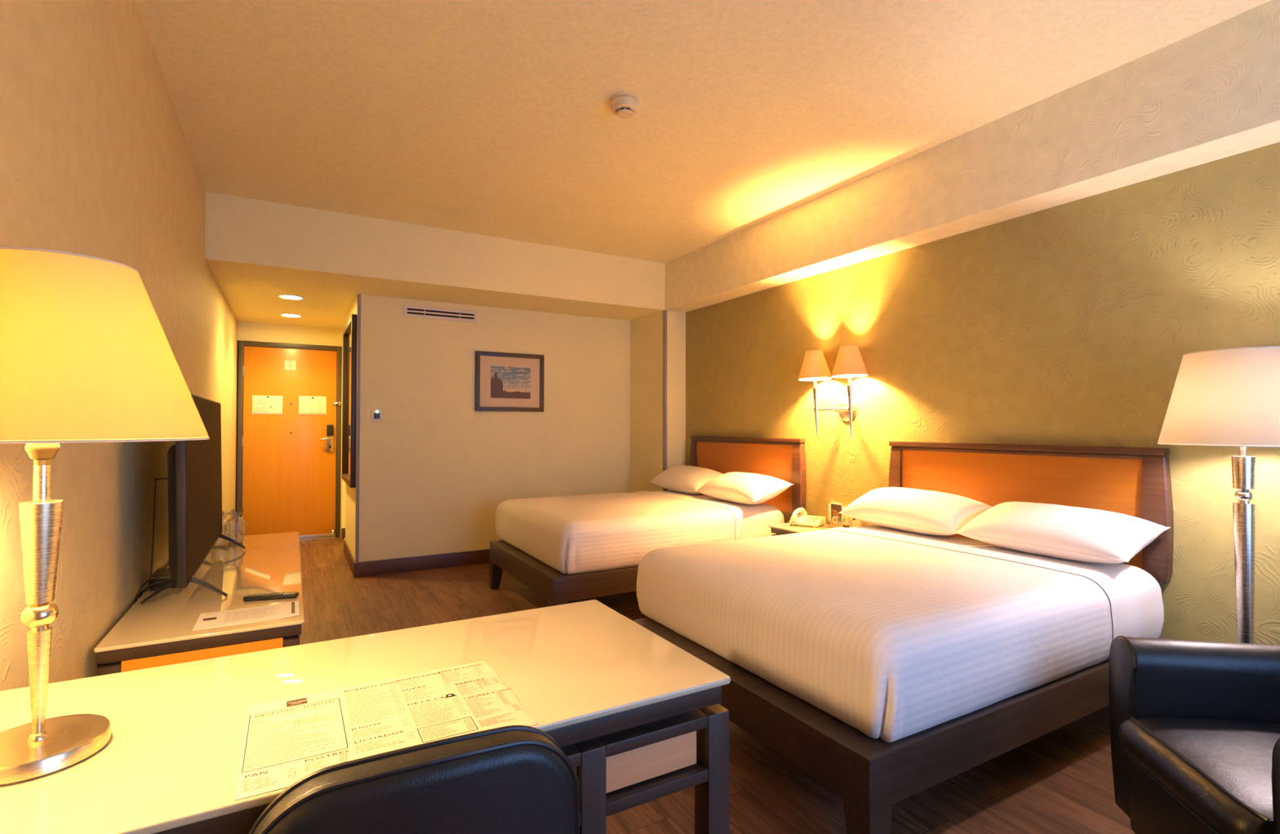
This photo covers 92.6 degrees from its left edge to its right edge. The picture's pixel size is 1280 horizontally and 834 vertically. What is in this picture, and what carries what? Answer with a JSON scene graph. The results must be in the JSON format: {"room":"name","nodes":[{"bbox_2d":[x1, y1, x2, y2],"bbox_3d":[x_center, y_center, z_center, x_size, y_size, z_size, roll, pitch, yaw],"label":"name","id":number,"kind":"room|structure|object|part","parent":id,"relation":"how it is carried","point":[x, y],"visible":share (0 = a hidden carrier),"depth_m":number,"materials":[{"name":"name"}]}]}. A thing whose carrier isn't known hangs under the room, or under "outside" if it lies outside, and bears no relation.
{"room":"hotel room","nodes":[
{"label":"hotel room","id":0,"kind":"room"},
{"bbox_2d":[0,0,238,691],"bbox_3d":[-2.141,-0.105,2.551,0.201,2.749,8.950,1,-1,-30],"label":"wall","id":1,"kind":"structure","parent":0,"point":[96,159],"depth_m":1.82,"materials":[{"name":"beige paint"}]},
{"bbox_2d":[235,352,238,520],"bbox_3d":[-3.823,0.269,6.687,0.975,2.116,0.090,1,-1,-30],"label":"wall","id":2,"kind":"structure","parent":0,"point":[237,353],"depth_m":6.41,"materials":[{"name":"beige paint"}]},
{"bbox_2d":[236,340,342,540],"bbox_3d":[-3.748,0.270,6.569,0.967,2.112,0.179,1,-1,-30],"label":"door","id":3,"kind":"structure","parent":2,"relation":"in","point":[288,464],"depth_m":6.55,"materials":[{"name":"brown wood"}]},
{"bbox_2d":[252,395,282,414],"bbox_3d":[-3.931,-0.127,6.450,0.273,0.197,0.007,1,-1,-30],"label":"notice","id":4,"kind":"object","parent":3,"relation":"attached to","point":[261,405],"visible":1,"depth_m":6.45,"materials":[{"name":"white paper"}]},
{"bbox_2d":[284,360,295,370],"bbox_3d":[-3.752,-0.553,6.558,0.103,0.102,0.007,1,-1,-30],"label":"notice","id":5,"kind":"object","parent":3,"relation":"attached to","point":[289,365],"visible":1,"depth_m":6.56,"materials":[{"name":"white paper"}]},
{"bbox_2d":[298,395,326,414],"bbox_3d":[-3.566,-0.125,6.659,0.262,0.201,0.007,1,-1,-30],"label":"notice","id":6,"kind":"object","parent":3,"relation":"attached to","point":[308,405],"visible":1,"depth_m":6.65,"materials":[{"name":"white paper"}]},
{"bbox_3d":[-3.431,0.240,6.678,0.121,0.034,0.055,1,-1,-30],"label":"handle","id":7,"kind":"part","parent":3,"relation":"part of","materials":[{"name":"silver metal"}]},
{"bbox_3d":[-3.414,0.289,6.730,0.065,0.190,0.022,1,-1,-30],"label":"lock plate","id":8,"kind":"part","parent":3,"relation":"part of","materials":[{"name":"silver metal"}]},
{"bbox_2d":[237,321,342,346],"bbox_3d":[-3.796,-0.888,6.659,0.975,0.198,0.192,1,-1,-30],"label":"wall","id":9,"kind":"structure","parent":0,"point":[246,331],"depth_m":6.56,"materials":[{"name":"beige paint"}]},
{"bbox_2d":[340,326,346,538],"bbox_3d":[-2.929,0.177,7.036,0.924,2.314,0.370,1,-1,-30],"label":"wall","id":10,"kind":"structure","parent":0,"point":[343,485],"depth_m":6.67,"materials":[{"name":"beige paint"}]},
{"bbox_2d":[341,528,345,539],"bbox_3d":[-2.878,1.271,6.828,0.824,0.120,0.015,1,-1,-30],"label":"baseboard","id":11,"kind":"structure","parent":10,"relation":"attached to","point":[343,530],"depth_m":6.63,"materials":[{"name":"brown wood"}]},
{"bbox_2d":[204,191,665,328],"bbox_3d":[-1.913,-1.284,6.160,4.150,0.585,2.933,1,-1,-30],"label":"bulkhead","id":12,"kind":"object","parent":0,"point":[257,251],"depth_m":4.76,"materials":[{"name":"beige paint"}]},
{"bbox_2d":[279,313,302,317],"bbox_3d":[-3.413,-0.993,5.977,0.196,0.008,0.196,1,-1,-30],"label":"recessed light","id":13,"kind":"object","parent":12,"relation":"in","point":[289,315],"visible":1,"depth_m":5.97,"materials":[{"name":"white plastic"}]},
{"bbox_2d":[277,294,304,300],"bbox_3d":[-2.928,-1.004,5.127,0.196,0.008,0.196,1,-1,-30],"label":"recessed light","id":14,"kind":"object","parent":12,"relation":"in","point":[282,296],"visible":1,"depth_m":5.13,"materials":[{"name":"white plastic"}]},
{"bbox_2d":[345,293,630,562],"bbox_3d":[-1.296,0.167,6.227,2.988,2.314,1.131,1,-1,-30],"label":"wall","id":15,"kind":"structure","parent":0,"point":[435,473],"depth_m":5.45,"materials":[{"name":"beige paint"}]},
{"bbox_2d":[343,540,355,575],"bbox_3d":[-2.603,1.251,5.468,0.015,0.120,1.131,1,-1,-30],"label":"baseboard","id":16,"kind":"structure","parent":15,"relation":"attached to","point":[349,558],"depth_m":5.39,"materials":[{"name":"brown wood"}]},
{"bbox_2d":[342,314,357,488],"bbox_3d":[-2.611,-0.127,5.481,0.040,1.433,1.015,1,-1,-30],"label":"wall mirror","id":17,"kind":"object","parent":15,"relation":"attached to","point":[349,332],"visible":1,"depth_m":5.46,"materials":[{"name":"brown wood"}]},
{"bbox_2d":[345,328,351,477],"bbox_3d":[-2.599,-0.127,5.487,0.010,1.333,0.915,1,-1,-30],"label":"mirror glass","id":18,"kind":"object","parent":17,"relation":"attached to","point":[348,331],"depth_m":5.66,"materials":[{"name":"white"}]},
{"bbox_2d":[355,293,360,562],"bbox_3d":[-2.311,0.088,5.011,0.025,2.193,0.025,1,-1,-30],"label":"trim","id":19,"kind":"structure","parent":15,"relation":"attached to","point":[358,322],"depth_m":5.00,"materials":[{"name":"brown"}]},
{"bbox_2d":[371,409,382,421],"bbox_3d":[-2.179,-0.014,5.065,0.088,0.096,0.020,1,-1,-30],"label":"switch","id":20,"kind":"object","parent":15,"relation":"attached to","point":[376,415],"visible":1,"depth_m":5.06,"materials":[{"name":"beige plastic"}]},
{"bbox_2d":[353,549,489,577],"bbox_3d":[-1.213,1.255,5.601,2.562,0.120,0.015,1,-1,-30],"label":"baseboard","id":21,"kind":"structure","parent":15,"relation":"attached to","point":[362,569],"depth_m":5.21,"materials":[{"name":"brown wood"}]},
{"bbox_2d":[403,304,477,323],"bbox_3d":[-1.732,-0.900,5.336,0.625,0.102,0.012,1,-1,-30],"label":"air vent","id":22,"kind":"object","parent":15,"relation":"in","point":[411,311],"visible":1,"depth_m":5.33,"materials":[{"name":"white metal"}]},
{"bbox_2d":[475,351,544,412],"bbox_3d":[-1.192,-0.320,5.628,0.644,0.537,0.026,1,-1,-30],"label":"framed picture","id":23,"kind":"object","parent":15,"relation":"attached to","point":[504,381],"visible":1,"depth_m":5.62,"materials":[{"name":"brown wood"}]},
{"bbox_2d":[490,366,530,399],"bbox_3d":[-1.189,-0.316,5.630,0.375,0.289,0.002,1,-1,-30],"label":"print","id":24,"kind":"object","parent":23,"relation":"attached to","point":[506,382],"depth_m":5.63,"materials":[{"name":"multicoloured paper"}]},
{"bbox_2d":[630,310,685,492],"bbox_3d":[0.256,0.167,6.074,0.441,2.314,0.672,1,-1,-30],"label":"column","id":25,"kind":"structure","parent":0,"point":[646,331],"depth_m":5.85,"materials":[{"name":"beige paint"}]},
{"bbox_2d":[662,310,666,490],"bbox_3d":[0.233,0.102,5.690,0.025,2.193,0.033,1,-1,-30],"label":"trim","id":26,"kind":"structure","parent":25,"relation":"attached to","point":[664,312],"depth_m":5.68,"materials":[{"name":"grey paint"}]},
{"bbox_2d":[134,0,1271,263],"bbox_3d":[0.302,-1.556,2.275,4.150,0.150,6.017,1,-1,-30],"label":"ceiling","id":27,"kind":"structure","parent":0,"point":[495,118],"depth_m":2.75,"materials":[{"name":"paint"}]},
{"bbox_2d":[609,93,639,119],"bbox_3d":[-0.070,-1.438,2.846,0.140,0.070,0.140,1,-1,-30],"label":"smoke detector","id":28,"kind":"object","parent":27,"relation":"attached to","point":[623,105],"visible":1,"depth_m":2.81,"materials":[{"name":"white plastic"}]},
{"bbox_3d":[-0.070,-1.467,2.846,0.140,0.012,0.140,1,-1,-30],"label":"plate","id":29,"kind":"part","parent":28,"relation":"part of","materials":[{"name":"white plastic"}]},
{"bbox_2d":[299,537,1135,833],"bbox_3d":[-0.428,1.336,3.507,4.150,0.100,8.950,1,-1,-30],"label":"floor","id":30,"kind":"structure","parent":0,"point":[1060,781],"depth_m":2.17,"materials":[{"name":"brown wood"}]},
{"bbox_2d":[93,531,304,675],"bbox_3d":[-1.798,0.972,2.693,0.527,0.600,1.922,1,-1,-30],"label":"tv console","id":31,"kind":"object","parent":30,"relation":"on","point":[157,632],"visible":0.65,"depth_m":2.05,"materials":[{"name":"beige laminate"}]},
{"bbox_3d":[-1.536,0.988,1.770,0.052,0.541,0.052,1,-1,-30],"label":"post","id":32,"kind":"part","parent":31,"relation":"part of","materials":[{"name":"brown wood"}]},
{"bbox_2d":[148,568,176,591],"bbox_3d":[-1.882,0.642,2.430,0.085,0.052,0.180,1,-1,-30],"label":"box","id":33,"kind":"object","parent":31,"relation":"on","point":[162,574],"visible":0.52,"depth_m":2.36,"materials":[{"name":"black plastic"}]},
{"bbox_2d":[133,577,155,603],"bbox_3d":[-1.847,0.738,2.284,0.017,0.256,0.115,0,-1,-8],"label":"power cable","id":34,"kind":"object","parent":33,"relation":"attached to","point":[152,579],"visible":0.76,"depth_m":2.25,"materials":[{"name":"black plastic"}]},
{"bbox_2d":[137,579,170,599],"bbox_3d":[-1.847,0.746,2.326,0.097,0.240,0.019,1,-1,-45],"label":"cable","id":35,"kind":"object","parent":33,"relation":"attached to","point":[168,580],"visible":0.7,"depth_m":2.32,"materials":[{"name":"black plastic"}]},
{"bbox_2d":[140,394,245,604],"bbox_3d":[-1.890,0.293,2.648,0.256,0.748,1.240,1,-1,-30],"label":"television","id":36,"kind":"object","parent":31,"relation":"on","point":[194,473],"visible":0.96,"depth_m":2.29,"materials":[{"name":"black plastic"}]},
{"bbox_2d":[148,478,168,588],"bbox_3d":[-1.891,0.454,2.430,0.044,0.423,0.115,0,-1,34],"label":"cable","id":37,"kind":"object","parent":36,"relation":"attached to","point":[156,479],"visible":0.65,"depth_m":2.41,"materials":[{"name":"black plastic"}]},
{"bbox_3d":[-1.802,0.725,2.694,0.477,0.012,1.862,1,-1,-30],"label":"recess rail","id":38,"kind":"part","parent":31,"relation":"part of","materials":[{"name":"brown wood"}]},
{"bbox_3d":[-1.332,0.945,1.875,0.405,0.472,0.020,1,-1,-30],"label":"panel","id":39,"kind":"part","parent":31,"relation":"part of","materials":[{"name":"orange wood"}]},
{"bbox_2d":[213,511,230,546],"bbox_3d":[-2.216,0.587,3.224,0.088,0.183,0.088,0,-1,-11],"label":"glass","id":40,"kind":"object","parent":31,"relation":"on","point":[220,542],"visible":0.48,"depth_m":3.21,"materials":[{"name":"white"}]},
{"bbox_2d":[226,508,245,543],"bbox_3d":[-2.195,0.588,3.317,0.090,0.183,0.087,1,-1,-30],"label":"glass","id":41,"kind":"object","parent":31,"relation":"on","point":[237,530],"visible":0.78,"depth_m":3.30,"materials":[{"name":"white"}]},
{"bbox_2d":[192,600,299,630],"bbox_3d":[-1.306,0.660,2.044,0.289,0.005,0.190,1,-1,-30],"label":"sheet","id":42,"kind":"object","parent":31,"relation":"on","point":[251,615],"visible":1,"depth_m":2.03,"materials":[{"name":"white paper"}]},
{"bbox_2d":[243,591,298,601],"bbox_3d":[-1.349,0.656,2.238,0.176,0.018,0.040,0,-1,-16],"label":"remote control","id":43,"kind":"object","parent":31,"relation":"on","point":[275,596],"visible":1,"depth_m":2.23,"materials":[{"name":"black plastic"}]},
{"bbox_3d":[-1.141,0.992,1.995,0.047,0.541,0.052,1,-1,-30],"label":"post","id":44,"kind":"part","parent":31,"relation":"part of","materials":[{"name":"brown wood"}]},
{"bbox_2d":[0,600,730,833],"bbox_3d":[-0.517,0.881,1.162,1.254,0.740,0.624,1,-1,-30],"label":"desk","id":45,"kind":"object","parent":30,"relation":"on","point":[638,718],"visible":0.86,"depth_m":1.13,"materials":[{"name":"beige glass"}]},
{"bbox_2d":[0,247,209,786],"bbox_3d":[-0.875,0.137,0.924,0.366,0.741,0.366,1,-1,-30],"label":"table lamp","id":46,"kind":"object","parent":45,"relation":"on","point":[86,355],"visible":1,"depth_m":0.87,"materials":[{"name":"gold metal"}]},
{"bbox_3d":[-0.900,0.400,0.916,0.028,0.164,0.028,1,-1,-30],"label":"stem","id":47,"kind":"part","parent":46,"relation":"part of","materials":[{"name":"gold metal"}]},
{"bbox_2d":[24,443,60,465],"bbox_3d":[-0.900,0.043,0.921,0.038,0.060,0.038,1,-1,-30],"label":"socket","id":48,"kind":"object","parent":46,"relation":"attached to","point":[42,454],"depth_m":0.91,"materials":[{"name":"brown metal"}]},
{"bbox_3d":[-0.875,-0.232,0.930,0.175,0.004,0.175,1,-1,-42],"label":"shade trim","id":49,"kind":"part","parent":46,"relation":"part of","materials":[{"name":"beige fabric"}]},
{"bbox_3d":[-0.875,-0.099,0.928,0.363,0.266,0.363,1,-1,-30],"label":"lamp shade","id":50,"kind":"part","parent":46,"relation":"part of","materials":[{"name":"beige fabric"}]},
{"bbox_3d":[-0.875,0.034,0.926,0.365,0.004,0.365,1,-1,-32],"label":"shade trim","id":51,"kind":"part","parent":46,"relation":"part of","materials":[{"name":"beige"}]},
{"bbox_2d":[234,661,537,800],"bbox_3d":[-0.428,0.509,1.046,0.423,0.001,0.314,1,-1,-30],"label":"menu sheet","id":52,"kind":"object","parent":45,"relation":"on","point":[287,740],"visible":0.99,"depth_m":1.02,"materials":[{"name":"beige paper"}]},
{"bbox_3d":[-0.491,0.583,0.852,0.872,0.022,0.047,1,-1,-30],"label":"rail","id":53,"kind":"part","parent":45,"relation":"part of","materials":[{"name":"brown wood"}]},
{"bbox_3d":[-0.491,0.685,0.851,0.872,0.023,0.047,1,-1,-30],"label":"rail","id":54,"kind":"part","parent":45,"relation":"part of","materials":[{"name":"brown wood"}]},
{"bbox_3d":[-0.092,0.913,1.076,0.048,0.675,0.050,1,-1,-30],"label":"leg","id":55,"kind":"part","parent":45,"relation":"part of","materials":[{"name":"brown wood"}]},
{"bbox_3d":[-0.105,0.639,1.295,0.270,0.074,0.398,1,-1,-30],"label":"drawer","id":56,"kind":"part","parent":45,"relation":"part of","materials":[{"name":"beige wood"}]},
{"bbox_3d":[0.025,0.588,1.146,0.220,0.022,0.047,1,-1,-30],"label":"rail","id":57,"kind":"part","parent":45,"relation":"part of","materials":[{"name":"brown wood"}]},
{"bbox_3d":[0.025,0.690,1.145,0.220,0.023,0.047,1,-1,-30],"label":"rail","id":58,"kind":"part","parent":45,"relation":"part of","materials":[{"name":"brown wood"}]},
{"bbox_3d":[0.142,0.915,1.209,0.050,0.675,0.050,1,-1,-30],"label":"leg","id":59,"kind":"part","parent":45,"relation":"part of","materials":[{"name":"brown wood"}]},
{"bbox_2d":[248,724,579,833],"bbox_3d":[-0.390,0.858,1.029,0.450,0.783,0.490,1,-1,-27],"label":"desk chair","id":60,"kind":"object","parent":30,"relation":"on","point":[515,779],"visible":1,"depth_m":0.84,"materials":[{"name":"black leather"}]},
{"bbox_2d":[488,490,784,606],"bbox_3d":[-0.055,0.969,4.622,1.855,0.668,1.448,1,-1,-30],"label":"bed","id":61,"kind":"object","parent":30,"relation":"on","point":[565,549],"visible":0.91,"depth_m":3.98,"materials":[{"name":"white fabric"}]},
{"bbox_3d":[-1.088,1.199,4.651,0.092,0.205,0.092,1,-1,-30],"label":"leg","id":62,"kind":"part","parent":61,"relation":"part of","materials":[{"name":"brown wood"}]},
{"bbox_3d":[-0.487,1.185,3.595,0.092,0.205,0.092,1,-1,-30],"label":"leg","id":63,"kind":"part","parent":61,"relation":"part of","materials":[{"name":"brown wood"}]},
{"bbox_2d":[648,465,723,494],"bbox_3d":[0.418,0.542,5.329,0.347,0.224,0.726,1,-1,-32],"label":"pillow","id":64,"kind":"object","parent":61,"relation":"on","point":[686,479],"visible":0.79,"depth_m":5.18,"materials":[{"name":"white fabric"}]},
{"bbox_3d":[-0.033,0.796,4.636,1.771,0.312,1.436,1,-1,-30],"label":"mattress","id":65,"kind":"part","parent":61,"relation":"part of","materials":[{"name":"white fabric"}]},
{"bbox_2d":[695,471,793,504],"bbox_3d":[0.770,0.532,4.620,0.347,0.217,0.763,1,-1,-27],"label":"pillow","id":66,"kind":"object","parent":61,"relation":"on","point":[744,488],"visible":1,"depth_m":4.42,"materials":[{"name":"white fabric"}]},
{"bbox_2d":[768,523,847,536],"bbox_3d":[1.192,1.015,3.995,0.402,0.560,0.587,1,-1,-30],"label":"nightstand","id":67,"kind":"object","parent":30,"relation":"on","point":[779,530],"visible":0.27,"depth_m":4.07,"materials":[{"name":"beige laminate"}]},
{"bbox_2d":[782,507,826,527],"bbox_3d":[1.122,0.683,4.171,0.220,0.110,0.269,-1,-1,36],"label":"telephone","id":68,"kind":"object","parent":67,"relation":"on","point":[802,519],"visible":1,"depth_m":4.15,"materials":[{"name":"beige plastic"}]},
{"bbox_3d":[0.993,0.713,4.133,0.058,0.049,0.054,-1,-1,36],"label":"coiled cord","id":69,"kind":"part","parent":68,"relation":"part of","materials":[{"name":"beige plastic"}]},
{"bbox_2d":[830,502,842,527],"bbox_3d":[1.309,0.653,4.074,0.010,0.163,0.102,1,-1,-27],"label":"card stand","id":70,"kind":"object","parent":67,"relation":"on","point":[836,518],"visible":0.96,"depth_m":4.07,"materials":[{"name":"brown plastic"}]},
{"bbox_2d":[632,524,1164,833],"bbox_3d":[1.052,0.942,2.696,1.838,0.669,1.446,1,-1,-30],"label":"bed","id":71,"kind":"object","parent":30,"relation":"on","point":[886,665],"visible":0.98,"depth_m":2.04,"materials":[{"name":"white fabric"}]},
{"bbox_3d":[0.625,1.158,1.678,0.092,0.205,0.092,1,-1,-30],"label":"leg","id":72,"kind":"part","parent":71,"relation":"part of","materials":[{"name":"brown wood"}]},
{"bbox_2d":[839,487,991,535],"bbox_3d":[1.515,0.516,3.405,0.348,0.221,0.725,1,-1,-31],"label":"pillow","id":73,"kind":"object","parent":71,"relation":"on","point":[931,513],"visible":0.93,"depth_m":3.26,"materials":[{"name":"white fabric"}]},
{"bbox_3d":[1.074,0.769,2.711,1.751,0.311,1.436,1,-1,-30],"label":"mattress","id":74,"kind":"part","parent":71,"relation":"part of","materials":[{"name":"white fabric"}]},
{"bbox_2d":[955,502,1170,564],"bbox_3d":[1.865,0.509,2.759,0.348,0.214,0.723,1,-1,-28],"label":"pillow","id":75,"kind":"object","parent":71,"relation":"on","point":[1055,531],"visible":1,"depth_m":2.62,"materials":[{"name":"white fabric"}]},
{"bbox_2d":[1108,635,1279,833],"bbox_3d":[1.732,0.867,1.448,0.866,0.784,0.723,0,-1,10],"label":"armchair","id":76,"kind":"object","parent":30,"relation":"on","point":[1195,725],"visible":1,"depth_m":1.69,"materials":[{"name":"black leather"}]},
{"bbox_3d":[1.691,1.065,1.453,0.688,0.208,0.464,0,-1,10],"label":"seat","id":77,"kind":"part","parent":76,"relation":"part of","materials":[{"name":"black leather"}]},
{"bbox_2d":[1117,717,1279,833],"bbox_3d":[1.668,0.892,1.460,0.736,0.133,0.464,0,-1,10],"label":"seat cushion","id":78,"kind":"object","parent":76,"relation":"on","point":[1219,770],"depth_m":1.51,"materials":[{"name":"black leather"}]},
{"bbox_3d":[1.676,0.898,1.156,0.750,0.512,0.124,0,-1,10],"label":"arm","id":79,"kind":"part","parent":76,"relation":"part of","materials":[{"name":"black leather"}]},
{"bbox_2d":[1156,346,1279,644],"bbox_3d":[2.115,0.520,2.138,0.461,1.499,0.461,1,-1,-30],"label":"floor lamp","id":80,"kind":"object","parent":30,"relation":"on","point":[1227,397],"visible":0.88,"depth_m":2.08,"materials":[{"name":"silver metal"}]},
{"bbox_3d":[2.116,0.097,2.144,0.461,0.004,0.461,1,-1,-30],"label":"shade trim","id":81,"kind":"part","parent":80,"relation":"part of","materials":[{"name":"beige fabric"}]},
{"bbox_3d":[2.116,-0.065,2.146,0.458,0.326,0.458,1,-1,-30],"label":"lamp shade","id":82,"kind":"part","parent":80,"relation":"part of","materials":[{"name":"white fabric"}]},
{"bbox_3d":[2.116,-0.228,2.149,0.312,0.004,0.312,1,-1,-30],"label":"shade trim","id":83,"kind":"part","parent":80,"relation":"part of","materials":[{"name":"beige fabric"}]},
{"bbox_2d":[665,0,1279,312],"bbox_3d":[1.889,-1.247,3.232,0.441,0.435,5.917,1,-1,-30],"label":"beam","id":84,"kind":"structure","parent":0,"point":[1211,94],"depth_m":2.86,"materials":[{"name":"beige paint"}]},
{"bbox_2d":[685,142,1279,644],"bbox_3d":[1.987,0.129,3.269,0.209,2.314,5.917,1,-1,-30],"label":"wall","id":85,"kind":"structure","parent":0,"point":[1072,323],"depth_m":3.03,"materials":[{"name":"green paint"}]},
{"bbox_2d":[689,435,806,515],"bbox_3d":[0.827,0.450,5.031,0.058,0.569,1.427,1,-1,-30],"label":"headboard","id":86,"kind":"object","parent":85,"relation":"attached to","point":[783,459],"visible":0.78,"depth_m":4.78,"materials":[{"name":"brown wood"}]},
{"bbox_3d":[0.830,0.181,5.037,0.052,0.030,1.407,1,-1,-30],"label":"cap rail","id":87,"kind":"part","parent":86,"relation":"part of","materials":[{"name":"brown wood"}]},
{"bbox_3d":[0.832,0.207,5.037,0.043,0.022,1.383,1,-1,-30],"label":"rail","id":88,"kind":"part","parent":86,"relation":"part of","materials":[{"name":"brown wood"}]},
{"bbox_2d":[828,504,830,520],"bbox_3d":[1.326,0.656,4.179,0.032,0.115,0.075,1,-1,-30],"label":"light switch","id":89,"kind":"object","parent":85,"relation":"attached to","point":[828,504],"visible":0.12,"depth_m":4.20,"materials":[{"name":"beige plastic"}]},
{"bbox_2d":[798,345,867,438],"bbox_3d":[1.280,-0.155,4.070,0.232,0.602,0.523,1,-1,-30],"label":"wall lamp","id":90,"kind":"object","parent":85,"relation":"attached to","point":[849,363],"visible":1,"depth_m":4.05,"materials":[{"name":"fabric"}]},
{"bbox_3d":[1.203,-0.354,4.201,0.224,0.200,0.224,1,-1,-30],"label":"lamp shade","id":91,"kind":"part","parent":90,"relation":"part of","materials":[{"name":"beige fabric"}]},
{"bbox_3d":[1.205,-0.027,4.192,0.038,0.347,0.042,1,-1,-30],"label":"stem","id":92,"kind":"part","parent":90,"relation":"part of","materials":[{"name":"silver metal"}]},
{"bbox_3d":[1.321,-0.049,4.085,0.109,0.031,0.290,1,-1,-30],"label":"arm","id":93,"kind":"part","parent":90,"relation":"part of","materials":[{"name":"silver metal"}]},
{"bbox_3d":[1.385,-0.049,4.098,0.021,0.156,0.156,1,-1,-30],"label":"plate","id":94,"kind":"part","parent":90,"relation":"part of","materials":[{"name":"silver metal"}]},
{"bbox_3d":[1.351,-0.359,3.941,0.224,0.198,0.224,1,-1,-30],"label":"lamp shade","id":95,"kind":"part","parent":90,"relation":"part of","materials":[{"name":"beige fabric"}]},
{"bbox_3d":[1.352,-0.030,3.934,0.038,0.347,0.040,1,-1,-30],"label":"stem","id":96,"kind":"part","parent":90,"relation":"part of","materials":[{"name":"silver metal"}]},
{"bbox_2d":[842,506,849,525],"bbox_3d":[1.371,0.663,4.099,0.032,0.113,0.090,1,-1,-30],"label":"power outlet","id":97,"kind":"object","parent":85,"relation":"attached to","point":[846,519],"visible":0.48,"depth_m":4.07,"materials":[{"name":"beige plastic"}]},
{"bbox_2d":[849,516,862,527],"bbox_3d":[1.407,0.671,4.006,0.062,0.120,0.085,1,-1,-30],"label":"outlet","id":98,"kind":"object","parent":85,"relation":"attached to","point":[854,522],"visible":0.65,"depth_m":4.00,"materials":[{"name":"beige plastic"}]},
{"bbox_2d":[888,440,1173,583],"bbox_3d":[1.887,0.425,3.170,0.058,0.569,1.386,1,-1,-30],"label":"headboard","id":99,"kind":"object","parent":85,"relation":"attached to","point":[1134,482],"visible":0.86,"depth_m":2.94,"materials":[{"name":"brown wood"}]},
{"bbox_3d":[1.892,0.181,3.177,0.043,0.022,1.342,1,-1,-30],"label":"rail","id":100,"kind":"part","parent":99,"relation":"part of","materials":[{"name":"brown wood"}]},
{"bbox_3d":[1.890,0.155,3.176,0.052,0.030,1.366,1,-1,-30],"label":"cap rail","id":101,"kind":"part","parent":99,"relation":"part of","materials":[{"name":"brown wood"}]}
]}

